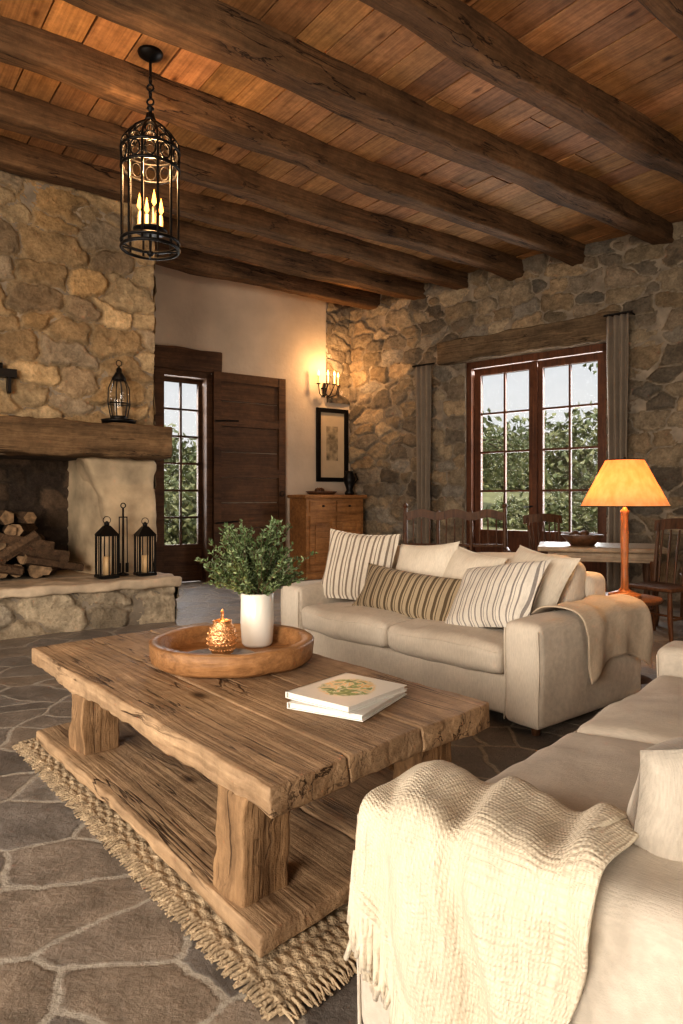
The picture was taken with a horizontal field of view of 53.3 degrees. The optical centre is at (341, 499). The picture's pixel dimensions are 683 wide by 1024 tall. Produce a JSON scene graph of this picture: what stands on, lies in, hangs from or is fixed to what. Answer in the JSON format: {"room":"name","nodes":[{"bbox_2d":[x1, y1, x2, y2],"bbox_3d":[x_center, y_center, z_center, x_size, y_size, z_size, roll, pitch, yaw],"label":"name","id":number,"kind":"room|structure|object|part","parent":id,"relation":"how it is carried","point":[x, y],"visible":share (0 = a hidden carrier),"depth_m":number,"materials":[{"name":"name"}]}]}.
{"room":"traditional dwelling","nodes":[
{"label":"traditional dwelling","id":0,"kind":"room"},
{"bbox_2d":[153,265,349,581],"bbox_3d":[-2.708,-1.250,10.131,7.800,5.000,0.450,0,0,-34],"label":"wall","id":1,"kind":"structure","parent":0,"point":[257,330],"depth_m":10.89,"materials":[{"name":"paint"}]},
{"bbox_2d":[154,367,211,582],"bbox_3d":[-2.424,-0.335,10.203,0.890,3.170,0.350,0,0,-34],"label":"frame","id":2,"kind":"object","parent":1,"relation":"attached to","point":[159,373],"visible":0.64,"depth_m":10.27,"materials":[{"name":"brown wood"}]},
{"bbox_2d":[164,377,201,581],"bbox_3d":[-2.429,-0.300,10.254,0.660,3.060,0.060,0,0,-34],"label":"leaf","id":3,"kind":"object","parent":1,"relation":"attached to","point":[179,558],"visible":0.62,"depth_m":10.29,"materials":[{"name":"brown wood"}]},
{"bbox_2d":[154,344,222,372],"bbox_3d":[-2.387,-2.084,10.048,1.337,0.343,0.107,0,0,-34],"label":"trim","id":4,"kind":"structure","parent":1,"relation":"attached to","point":[166,356],"depth_m":10.06,"materials":[{"name":"brown wood"}]},
{"bbox_2d":[212,371,285,580],"bbox_3d":[-1.429,-0.360,10.651,1.240,3.180,0.098,0,0,-34],"label":"door","id":5,"kind":"structure","parent":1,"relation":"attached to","point":[255,472],"depth_m":10.63,"materials":[{"name":"brown wood"}]},
{"bbox_3d":[-1.411,-0.435,10.620,1.197,1.594,0.025,0,0,-34],"label":"hardware","id":6,"kind":"part","parent":5,"relation":"part of","materials":[{"name":"brown wood"}]},
{"bbox_2d":[316,370,339,397],"bbox_3d":[-0.217,-1.939,11.358,0.340,0.433,0.368,0,0,14],"label":"wall sconce","id":7,"kind":"object","parent":1,"relation":"attached to","point":[324,388],"visible":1,"depth_m":11.36,"materials":[{"name":"white wax"}]},
{"bbox_2d":[316,407,347,481],"bbox_3d":[-0.155,-0.930,11.561,0.630,1.240,0.045,0,0,-34],"label":"framed picture","id":8,"kind":"object","parent":1,"relation":"attached to","point":[331,424],"visible":0.87,"depth_m":11.56,"materials":[{"name":"black metal"}]},
{"bbox_2d":[326,302,351,404],"bbox_3d":[-0.044,-2.600,11.637,0.500,1.900,0.079,0,0,-34],"label":"quoins","id":9,"kind":"object","parent":1,"relation":"attached to","point":[341,340],"visible":0.88,"depth_m":11.64,"materials":[{"name":"beige stone"}]},
{"bbox_2d":[0,578,682,1023],"bbox_3d":[1.900,1.310,4.800,15.400,0.120,16.200,0,0,0],"label":"floor","id":10,"kind":"structure","parent":0,"point":[82,941],"depth_m":2.11,"materials":[{"name":"grey stone"}]},
{"bbox_2d":[0,170,180,639],"bbox_3d":[-4.123,-1.140,7.128,4.073,4.780,3.036,0,0,-34],"label":"stone fireplace","id":11,"kind":"object","parent":10,"relation":"on","point":[73,304],"depth_m":7.05,"materials":[{"name":"stone"}]},
{"bbox_3d":[-3.357,-1.190,6.614,0.350,0.280,0.148,0,0,-34],"label":"iron wall bracket","id":12,"kind":"part","parent":11,"relation":"part of","materials":[{"name":"black metal"}]},
{"bbox_2d":[0,510,84,577],"bbox_3d":[-3.756,0.451,6.874,2.104,0.710,0.738,0,0,-34],"label":"firewood pile","id":13,"kind":"object","parent":11,"relation":"on","point":[37,556],"visible":1,"depth_m":6.93,"materials":[{"name":"brown wood"}]},
{"bbox_2d":[94,516,119,578],"bbox_3d":[-2.390,0.477,6.925,0.200,0.622,0.200,0,0,-34],"label":"lantern","id":14,"kind":"object","parent":11,"relation":"on","point":[106,530],"visible":1,"depth_m":6.89,"materials":[{"name":"metal"}]},
{"bbox_2d":[101,360,136,422],"bbox_3d":[-2.353,-1.147,7.192,0.360,0.664,0.360,0,0,-34],"label":"glass lantern","id":15,"kind":"object","parent":11,"relation":"on","point":[118,376],"visible":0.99,"depth_m":7.14,"materials":[{"name":"black metal"}]},
{"bbox_2d":[119,503,128,575],"bbox_3d":[-2.292,0.408,7.137,0.120,0.759,0.117,0,0,-34],"label":"fireplace tool set","id":16,"kind":"object","parent":11,"relation":"on","point":[122,573],"visible":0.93,"depth_m":7.13,"materials":[{"name":"black metal"}]},
{"bbox_2d":[133,518,156,575],"bbox_3d":[-2.070,0.487,7.166,0.190,0.602,0.190,0,0,-34],"label":"lantern","id":17,"kind":"object","parent":11,"relation":"on","point":[144,530],"visible":1,"depth_m":7.13,"materials":[{"name":"metal"}]},
{"bbox_2d":[12,737,397,1023],"bbox_3d":[-0.454,1.239,3.004,1.341,0.018,2.580,0,0,-39],"label":"jute rug","id":18,"kind":"object","parent":10,"relation":"on","point":[289,975],"visible":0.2,"depth_m":1.94,"materials":[{"name":"beige wicker"}]},
{"bbox_2d":[32,622,486,956],"bbox_3d":[-0.538,1.008,3.100,1.153,0.452,2.431,0,0,-39],"label":"coffee table","id":19,"kind":"object","parent":18,"relation":"on","point":[251,801],"visible":0.76,"depth_m":2.40,"materials":[{"name":"brown wood"}]},
{"bbox_2d":[148,623,313,678],"bbox_3d":[-0.531,0.727,3.330,0.794,0.115,0.792,0,0,0],"label":"wooden tray","id":20,"kind":"object","parent":19,"relation":"on","point":[290,648],"visible":0.91,"depth_m":3.05,"materials":[{"name":"brown wood"}]},
{"bbox_2d":[189,648,254,653],"bbox_3d":[-0.585,0.747,3.210,0.370,0.020,0.370,0,0,0],"label":"plate","id":21,"kind":"object","parent":20,"relation":"on","point":[237,650],"visible":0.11,"depth_m":3.33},
{"bbox_2d":[206,609,237,653],"bbox_3d":[-0.575,0.636,3.280,0.158,0.218,0.155,0,0,0],"label":"candle holder","id":22,"kind":"object","parent":21,"relation":"on","point":[222,637],"visible":1,"depth_m":3.23,"materials":[{"name":"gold metal"}]},
{"bbox_2d":[240,592,273,647],"bbox_3d":[-0.440,0.620,3.550,0.174,0.275,0.174,0,0,0],"label":"vase","id":23,"kind":"object","parent":20,"relation":"on","point":[257,610],"visible":0.91,"depth_m":3.48,"materials":[{"name":"ceramic"}]},
{"bbox_2d":[194,515,318,595],"bbox_3d":[-0.460,0.318,3.535,0.615,0.477,0.585,0,0,-31],"label":"potted plant","id":24,"kind":"object","parent":23,"relation":"in","point":[251,572],"visible":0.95,"depth_m":3.48,"materials":[{"name":"green plant"}]},
{"bbox_2d":[285,673,406,721],"bbox_3d":[0.023,0.757,2.646,0.356,0.048,0.406,0,0,32],"label":"book stack","id":25,"kind":"object","parent":19,"relation":"on","point":[349,696],"visible":1,"depth_m":2.56,"materials":[{"name":"white paper"}]},
{"bbox_2d":[287,495,366,579],"bbox_3d":[-0.229,0.583,11.163,1.200,1.335,0.570,0,0,-34],"label":"cabinet","id":26,"kind":"object","parent":10,"relation":"on","point":[312,517],"visible":0.77,"depth_m":10.84,"materials":[{"name":"brown wood"}]},
{"bbox_2d":[306,488,336,494],"bbox_3d":[-0.329,-0.146,11.114,0.520,0.118,0.515,0,0,-34],"label":"fruit bowl","id":27,"kind":"object","parent":26,"relation":"on","point":[318,491],"visible":1,"depth_m":10.93,"materials":[{"name":"brown wood"}]},
{"bbox_2d":[343,471,357,494],"bbox_3d":[0.155,-0.287,11.428,0.260,0.400,0.219,0,0,1],"label":"jug","id":28,"kind":"object","parent":26,"relation":"on","point":[349,479],"visible":1,"depth_m":11.37,"materials":[{"name":"black ceramic"}]},
{"bbox_2d":[403,503,509,550],"bbox_3d":[1.337,0.640,8.034,1.270,1.221,0.635,0,0,9],"label":"wooden settle","id":29,"kind":"object","parent":10,"relation":"on","point":[490,513],"visible":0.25,"depth_m":8.28,"materials":[{"name":"brown wood"}]},
{"bbox_2d":[280,544,639,735],"bbox_3d":[0.693,0.797,4.755,1.138,0.906,2.366,0,0,-40],"label":"sofa","id":30,"kind":"object","parent":10,"relation":"on","point":[532,671],"visible":0.56,"depth_m":3.98,"materials":[{"name":"fabric"}]},
{"bbox_3d":[0.020,0.929,5.561,1.122,0.583,0.266,0,0,-40],"label":"arm","id":31,"kind":"part","parent":30,"relation":"part of","materials":[{"name":"fabric"}]},
{"bbox_2d":[303,599,410,647],"bbox_3d":[0.311,0.889,5.040,0.919,0.249,0.928,0,0,-40],"label":"seat cushion","id":32,"kind":"object","parent":30,"relation":"on","point":[337,622],"depth_m":4.75,"materials":[{"name":"fabric"}]},
{"bbox_2d":[321,528,400,599],"bbox_3d":[0.128,0.515,5.260,0.643,0.575,0.276,0,0,28],"label":"throw pillow","id":33,"kind":"object","parent":30,"relation":"on","point":[349,557],"visible":0.77,"depth_m":5.20,"materials":[{"name":"beige fabric"}]},
{"bbox_2d":[352,563,461,619],"bbox_3d":[0.465,0.650,4.708,0.225,0.354,0.991,0,0,-41],"label":"lumbar pillow","id":34,"kind":"object","parent":30,"relation":"on","point":[410,594],"visible":0.91,"depth_m":4.61,"materials":[{"name":"beige fabric"}]},
{"bbox_2d":[392,541,459,576],"bbox_3d":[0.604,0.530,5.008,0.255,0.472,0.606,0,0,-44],"label":"cushion","id":35,"kind":"object","parent":30,"relation":"on","point":[433,560],"visible":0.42,"depth_m":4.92,"materials":[{"name":"beige fabric"}]},
{"bbox_2d":[387,618,503,675],"bbox_3d":[0.912,0.888,4.331,0.920,0.252,0.931,0,0,-40],"label":"seat cushion","id":36,"kind":"object","parent":30,"relation":"on","point":[439,645],"depth_m":4.04,"materials":[{"name":"fabric"}]},
{"bbox_2d":[443,546,506,578],"bbox_3d":[0.872,0.550,4.685,0.255,0.454,0.542,0,0,-31],"label":"cushion","id":37,"kind":"object","parent":30,"relation":"on","point":[461,559],"visible":0.34,"depth_m":4.66,"materials":[{"name":"beige fabric"}]},
{"bbox_2d":[446,560,550,628],"bbox_3d":[0.944,0.595,4.196,0.354,0.480,0.708,0,0,-40],"label":"throw pillow","id":38,"kind":"object","parent":30,"relation":"on","point":[492,596],"visible":0.86,"depth_m":4.07,"materials":[{"name":"beige fabric"}]},
{"bbox_2d":[472,550,587,602],"bbox_3d":[1.202,0.586,4.581,0.315,0.484,0.918,0,0,-40],"label":"cushion","id":39,"kind":"object","parent":30,"relation":"on","point":[577,590],"depth_m":4.25,"materials":[{"name":"fabric"}]},
{"bbox_2d":[511,545,580,611],"bbox_3d":[1.226,0.530,4.328,0.299,0.454,0.548,0,0,-21],"label":"cushion","id":40,"kind":"object","parent":30,"relation":"on","point":[558,575],"visible":0.41,"depth_m":4.13,"materials":[{"name":"beige fabric"}]},
{"bbox_3d":[1.369,0.929,3.954,1.122,0.586,0.269,0,0,-40],"label":"arm","id":41,"kind":"part","parent":30,"relation":"part of","materials":[{"name":"fabric"}]},
{"bbox_2d":[531,594,652,684],"bbox_3d":[1.489,0.813,4.076,0.802,0.455,0.423,0,0,-40],"label":"throw","id":42,"kind":"object","parent":30,"relation":"on","point":[615,624],"visible":0.94,"depth_m":3.94,"materials":[{"name":"beige fabric"}]},
{"bbox_2d":[355,640,682,1023],"bbox_3d":[1.212,0.797,2.084,1.094,0.906,2.429,0,0,41],"label":"sofa","id":43,"kind":"object","parent":10,"relation":"on","point":[635,970],"visible":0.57,"depth_m":1.25,"materials":[{"name":"fabric"}]},
{"bbox_2d":[344,760,638,1023],"bbox_3d":[0.370,0.927,1.443,0.589,0.635,0.527,0,0,41],"label":"knit throw blanket","id":44,"kind":"object","parent":43,"relation":"on","point":[472,900],"visible":0.97,"depth_m":1.31,"materials":[{"name":"fabric"}]},
{"bbox_3d":[0.501,0.942,1.273,1.073,0.561,0.270,0,0,41],"label":"arm","id":45,"kind":"part","parent":43,"relation":"part of","materials":[{"name":"fabric"}]},
{"bbox_2d":[484,727,655,812],"bbox_3d":[0.814,0.888,1.794,0.869,0.252,0.960,0,0,41],"label":"seat cushion","id":46,"kind":"object","parent":43,"relation":"on","point":[583,768],"depth_m":1.95,"materials":[{"name":"fabric"}]},
{"bbox_2d":[582,676,682,743],"bbox_3d":[1.446,0.888,2.515,0.871,0.250,0.957,0,0,41],"label":"seat cushion","id":47,"kind":"object","parent":43,"relation":"on","point":[653,713],"depth_m":2.46,"materials":[{"name":"fabric"}]},
{"bbox_2d":[626,737,682,859],"bbox_3d":[0.761,0.630,1.348,0.471,0.442,0.260,0,0,-7],"label":"cushion","id":48,"kind":"object","parent":43,"relation":"on","point":[655,806],"visible":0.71,"depth_m":1.24,"materials":[{"name":"fabric"}]},
{"bbox_3d":[1.927,0.941,2.892,1.072,0.559,0.266,0,0,41],"label":"arm","id":49,"kind":"part","parent":43,"relation":"part of","materials":[{"name":"fabric"}]},
{"bbox_2d":[523,514,561,552],"bbox_3d":[2.546,0.711,8.291,0.493,1.082,0.523,0,0,-5],"label":"dining chair","id":50,"kind":"object","parent":10,"relation":"on","point":[531,518],"visible":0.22,"depth_m":8.50,"materials":[{"name":"brown wood"}]},
{"bbox_2d":[538,542,667,625],"bbox_3d":[2.750,0.865,7.250,1.240,0.770,0.900,0,0,18],"label":"dining table","id":51,"kind":"object","parent":10,"relation":"on","point":[643,553],"visible":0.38,"depth_m":6.90,"materials":[{"name":"brown wood"}]},
{"bbox_2d":[561,530,603,545],"bbox_3d":[2.550,0.396,7.200,0.440,0.163,0.440,0,0,0],"label":"wooden bowl","id":52,"kind":"object","parent":51,"relation":"on","point":[582,538],"visible":1,"depth_m":7.08,"materials":[{"name":"brown wood"}]},
{"bbox_2d":[605,592,663,684],"bbox_3d":[1.990,0.965,4.780,0.500,0.570,0.500,0,0,0],"label":"side table","id":53,"kind":"object","parent":10,"relation":"on","point":[649,600],"visible":0.14,"depth_m":4.66,"materials":[{"name":"brown wood"}]},
{"bbox_2d":[580,457,671,598],"bbox_3d":[1.990,0.186,4.780,0.594,0.985,0.594,0,0,0],"label":"table lamp","id":54,"kind":"object","parent":53,"relation":"on","point":[625,482],"visible":0.98,"depth_m":4.63,"materials":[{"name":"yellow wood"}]},
{"bbox_3d":[1.990,0.319,4.780,0.220,0.720,0.220,0,0,0],"label":"stem","id":55,"kind":"part","parent":54,"relation":"part of","materials":[{"name":"brown wood"}]},
{"bbox_3d":[1.990,-0.118,4.780,0.587,0.326,0.587,0,0,0],"label":"lamp shade","id":56,"kind":"part","parent":54,"relation":"part of","materials":[{"name":"orange"}]},
{"bbox_2d":[629,518,682,641],"bbox_3d":[2.956,0.711,6.221,0.523,1.082,0.542,0,0,-30],"label":"dining chair","id":57,"kind":"object","parent":10,"relation":"on","point":[655,586],"visible":0.77,"depth_m":6.31,"materials":[{"name":"brown wood"}]},
{"bbox_2d":[680,573,682,616],"bbox_3d":[3.789,0.711,6.986,0.523,1.082,0.493,0,0,20],"label":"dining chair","id":58,"kind":"object","parent":10,"relation":"on","point":[681,597],"visible":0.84,"depth_m":7.24,"materials":[{"name":"brown wood"}]},
{"bbox_2d":[0,0,682,293],"bbox_3d":[1.547,-3.451,1.325,17.256,0.042,20.434,0,0,-37],"label":"ceiling","id":59,"kind":"structure","parent":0,"point":[618,47],"depth_m":5.77,"materials":[{"name":"brown wood"}]},
{"bbox_2d":[0,135,468,289],"bbox_3d":[-1.770,-3.320,7.615,9.327,0.305,0.312,0,0,-37],"label":"ceiling beam","id":60,"kind":"structure","parent":59,"relation":"attached to","point":[19,158],"depth_m":7.79,"materials":[{"name":"brown wood"}]},
{"bbox_2d":[0,86,523,280],"bbox_3d":[-1.460,-3.322,6.848,10.138,0.302,0.336,0,0,-37],"label":"ceiling beam","id":61,"kind":"structure","parent":59,"relation":"attached to","point":[20,113],"depth_m":7.14,"materials":[{"name":"brown wood"}]},
{"bbox_2d":[155,241,379,309],"bbox_3d":[-2.424,-3.315,9.203,7.679,0.317,0.355,0,0,-37],"label":"ceiling beam","id":62,"kind":"structure","parent":59,"relation":"attached to","point":[192,262],"depth_m":10.06,"materials":[{"name":"brown wood"}]},
{"bbox_2d":[156,214,425,299],"bbox_3d":[-2.095,-3.321,8.404,8.509,0.306,0.294,0,0,-37],"label":"ceiling beam","id":63,"kind":"structure","parent":59,"relation":"attached to","point":[290,261],"depth_m":9.33,"materials":[{"name":"brown wood"}]},
{"bbox_2d":[0,15,585,265],"bbox_3d":[-1.085,-3.319,5.954,11.043,0.306,0.299,0,0,-37],"label":"ceiling beam","id":64,"kind":"structure","parent":59,"relation":"attached to","point":[80,66],"depth_m":6.03,"materials":[{"name":"brown wood"}]},
{"bbox_2d":[63,0,673,244],"bbox_3d":[-0.683,-3.319,4.984,12.040,0.312,0.423,0,0,-37],"label":"ceiling beam","id":65,"kind":"structure","parent":59,"relation":"attached to","point":[215,30],"depth_m":5.50,"materials":[{"name":"brown wood"}]},
{"bbox_2d":[359,0,682,182],"bbox_3d":[-0.277,-3.318,3.996,13.066,0.311,0.388,0,0,-37],"label":"ceiling beam","id":66,"kind":"structure","parent":59,"relation":"attached to","point":[455,29],"depth_m":5.27,"materials":[{"name":"brown wood"}]},
{"bbox_2d":[637,0,682,40],"bbox_3d":[0.149,-3.323,2.974,14.111,0.303,0.406,0,0,-37],"label":"ceiling beam","id":67,"kind":"structure","parent":59,"relation":"attached to","point":[669,12],"depth_m":4.46,"materials":[{"name":"brown wood"}]},
{"bbox_2d":[350,235,682,593],"bbox_3d":[4.759,-1.250,8.273,12.800,5.000,0.500,0,0,40],"label":"wall","id":68,"kind":"structure","parent":0,"point":[662,314],"depth_m":9.71,"materials":[{"name":"stone"}]},
{"bbox_2d":[475,362,532,550],"bbox_3d":[2.439,-0.380,10.133,0.978,3.220,0.060,0,0,40],"label":"leaf","id":69,"kind":"object","parent":68,"relation":"attached to","point":[515,538],"visible":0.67,"depth_m":10.16,"materials":[{"name":"red wood"}]},
{"bbox_2d":[348,221,682,600],"bbox_3d":[2.968,-1.150,9.405,7.400,4.800,0.133,0,0,40],"label":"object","id":70,"kind":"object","parent":68,"relation":"attached to","point":[640,357],"visible":0.67,"depth_m":10.13,"materials":[{"name":"brown stone"}]},
{"bbox_2d":[415,365,430,542],"bbox_3d":[1.276,-0.445,10.623,0.324,3.290,0.081,0,0,40],"label":"curtain","id":71,"kind":"object","parent":70,"relation":"hanging from","point":[423,373],"visible":0.77,"depth_m":10.61,"materials":[{"name":"fabric"}]},
{"bbox_2d":[412,362,434,366],"bbox_3d":[1.335,-2.110,10.694,0.400,0.028,0.214,0,0,40],"label":"curtain rod","id":72,"kind":"object","parent":70,"relation":"attached to","point":[433,362],"depth_m":10.61,"materials":[{"name":"black metal"}]},
{"bbox_2d":[607,313,628,591],"bbox_3d":[3.542,-0.585,8.729,0.293,3.570,0.082,0,0,40],"label":"curtain","id":73,"kind":"object","parent":70,"relation":"hanging from","point":[617,326],"visible":0.66,"depth_m":8.73,"materials":[{"name":"fabric"}]},
{"bbox_2d":[603,310,634,316],"bbox_3d":[3.607,-2.390,8.796,0.360,0.028,0.214,0,0,40],"label":"curtain rod","id":74,"kind":"object","parent":70,"relation":"attached to","point":[631,311],"depth_m":8.71,"materials":[{"name":"black metal"}]},
{"bbox_2d":[436,311,619,365],"bbox_3d":[2.592,-2.275,9.766,2.789,0.397,0.228,0,0,40],"label":"window lintel","id":75,"kind":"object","parent":68,"relation":"attached to","point":[590,329],"depth_m":9.63,"materials":[{"name":"brown wood"}]},
{"bbox_2d":[467,343,606,591],"bbox_3d":[2.808,-0.420,9.805,2.145,3.340,0.250,0,0,40],"label":"frame","id":76,"kind":"object","parent":68,"relation":"attached to","point":[597,348],"visible":0.48,"depth_m":9.78,"materials":[{"name":"red wood"}]},
{"bbox_2d":[538,353,601,574],"bbox_3d":[3.197,-0.380,9.500,0.978,3.220,0.060,0,0,40],"label":"leaf","id":77,"kind":"object","parent":68,"relation":"attached to","point":[596,567],"visible":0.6,"depth_m":9.49,"materials":[{"name":"red wood"}]},
{"bbox_3d":[1.058,-3.552,1.920,17.400,0.155,19.100,0,0,-37],"label":"ceiling","id":78,"kind":"structure","parent":0,"visible":0},
{"bbox_2d":[119,45,180,260],"bbox_3d":[-1.470,-2.654,5.230,0.456,1.568,0.456,0,0,0],"label":"hanging lantern","id":79,"kind":"object","parent":78,"relation":"hanging from","point":[154,231],"visible":1,"depth_m":5.18,"materials":[{"name":"black metal"}]},
{"label":"outside","id":80,"kind":"structure","parent":0,"visible":0},
{"bbox_2d":[165,474,597,544],"bbox_3d":[5.000,-1.454,41.250,130.000,6.007,122.500,0,0,0],"label":"ground","id":81,"kind":"structure","parent":80,"point":[489,498],"depth_m":33.68,"materials":[{"name":"green plant"}]},
{"bbox_2d":[164,475,196,544],"bbox_3d":[-4.513,0.239,18.493,13.837,2.536,3.599,0,0,-21],"label":"hedge","id":82,"kind":"object","parent":81,"relation":"on","point":[189,505],"visible":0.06,"depth_m":17.88,"materials":[{"name":"green plant"}]},
{"bbox_2d":[164,400,597,496],"bbox_3d":[7.687,-2.099,40.212,57.668,8.188,7.908,0,0,7],"label":"tree line","id":83,"kind":"object","parent":81,"relation":"on","point":[558,464],"visible":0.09,"depth_m":38.75,"materials":[{"name":"green plant"}]},
{"bbox_2d":[483,427,551,489],"bbox_3d":[5.310,-1.134,28.602,6.944,5.787,5.105,0,0,0],"label":"tree","id":84,"kind":"object","parent":81,"relation":"on","point":[489,471],"visible":0.2,"depth_m":27.65,"materials":[{"name":"green plant"}]},
{"bbox_2d":[483,491,597,532],"bbox_3d":[9.329,0.544,21.199,17.288,1.922,3.309,0,0,33],"label":"hedge","id":85,"kind":"object","parent":81,"relation":"on","point":[582,517],"visible":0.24,"depth_m":21.90,"materials":[{"name":"green plant"}]},
{"bbox_2d":[583,363,597,374],"bbox_3d":[8.375,-1.564,18.405,3.614,6.642,3.518,0,0,0],"label":"tree","id":86,"kind":"object","parent":81,"relation":"on","point":[584,365],"visible":0.02,"depth_m":19.46,"materials":[{"name":"green plant"}]}
]}

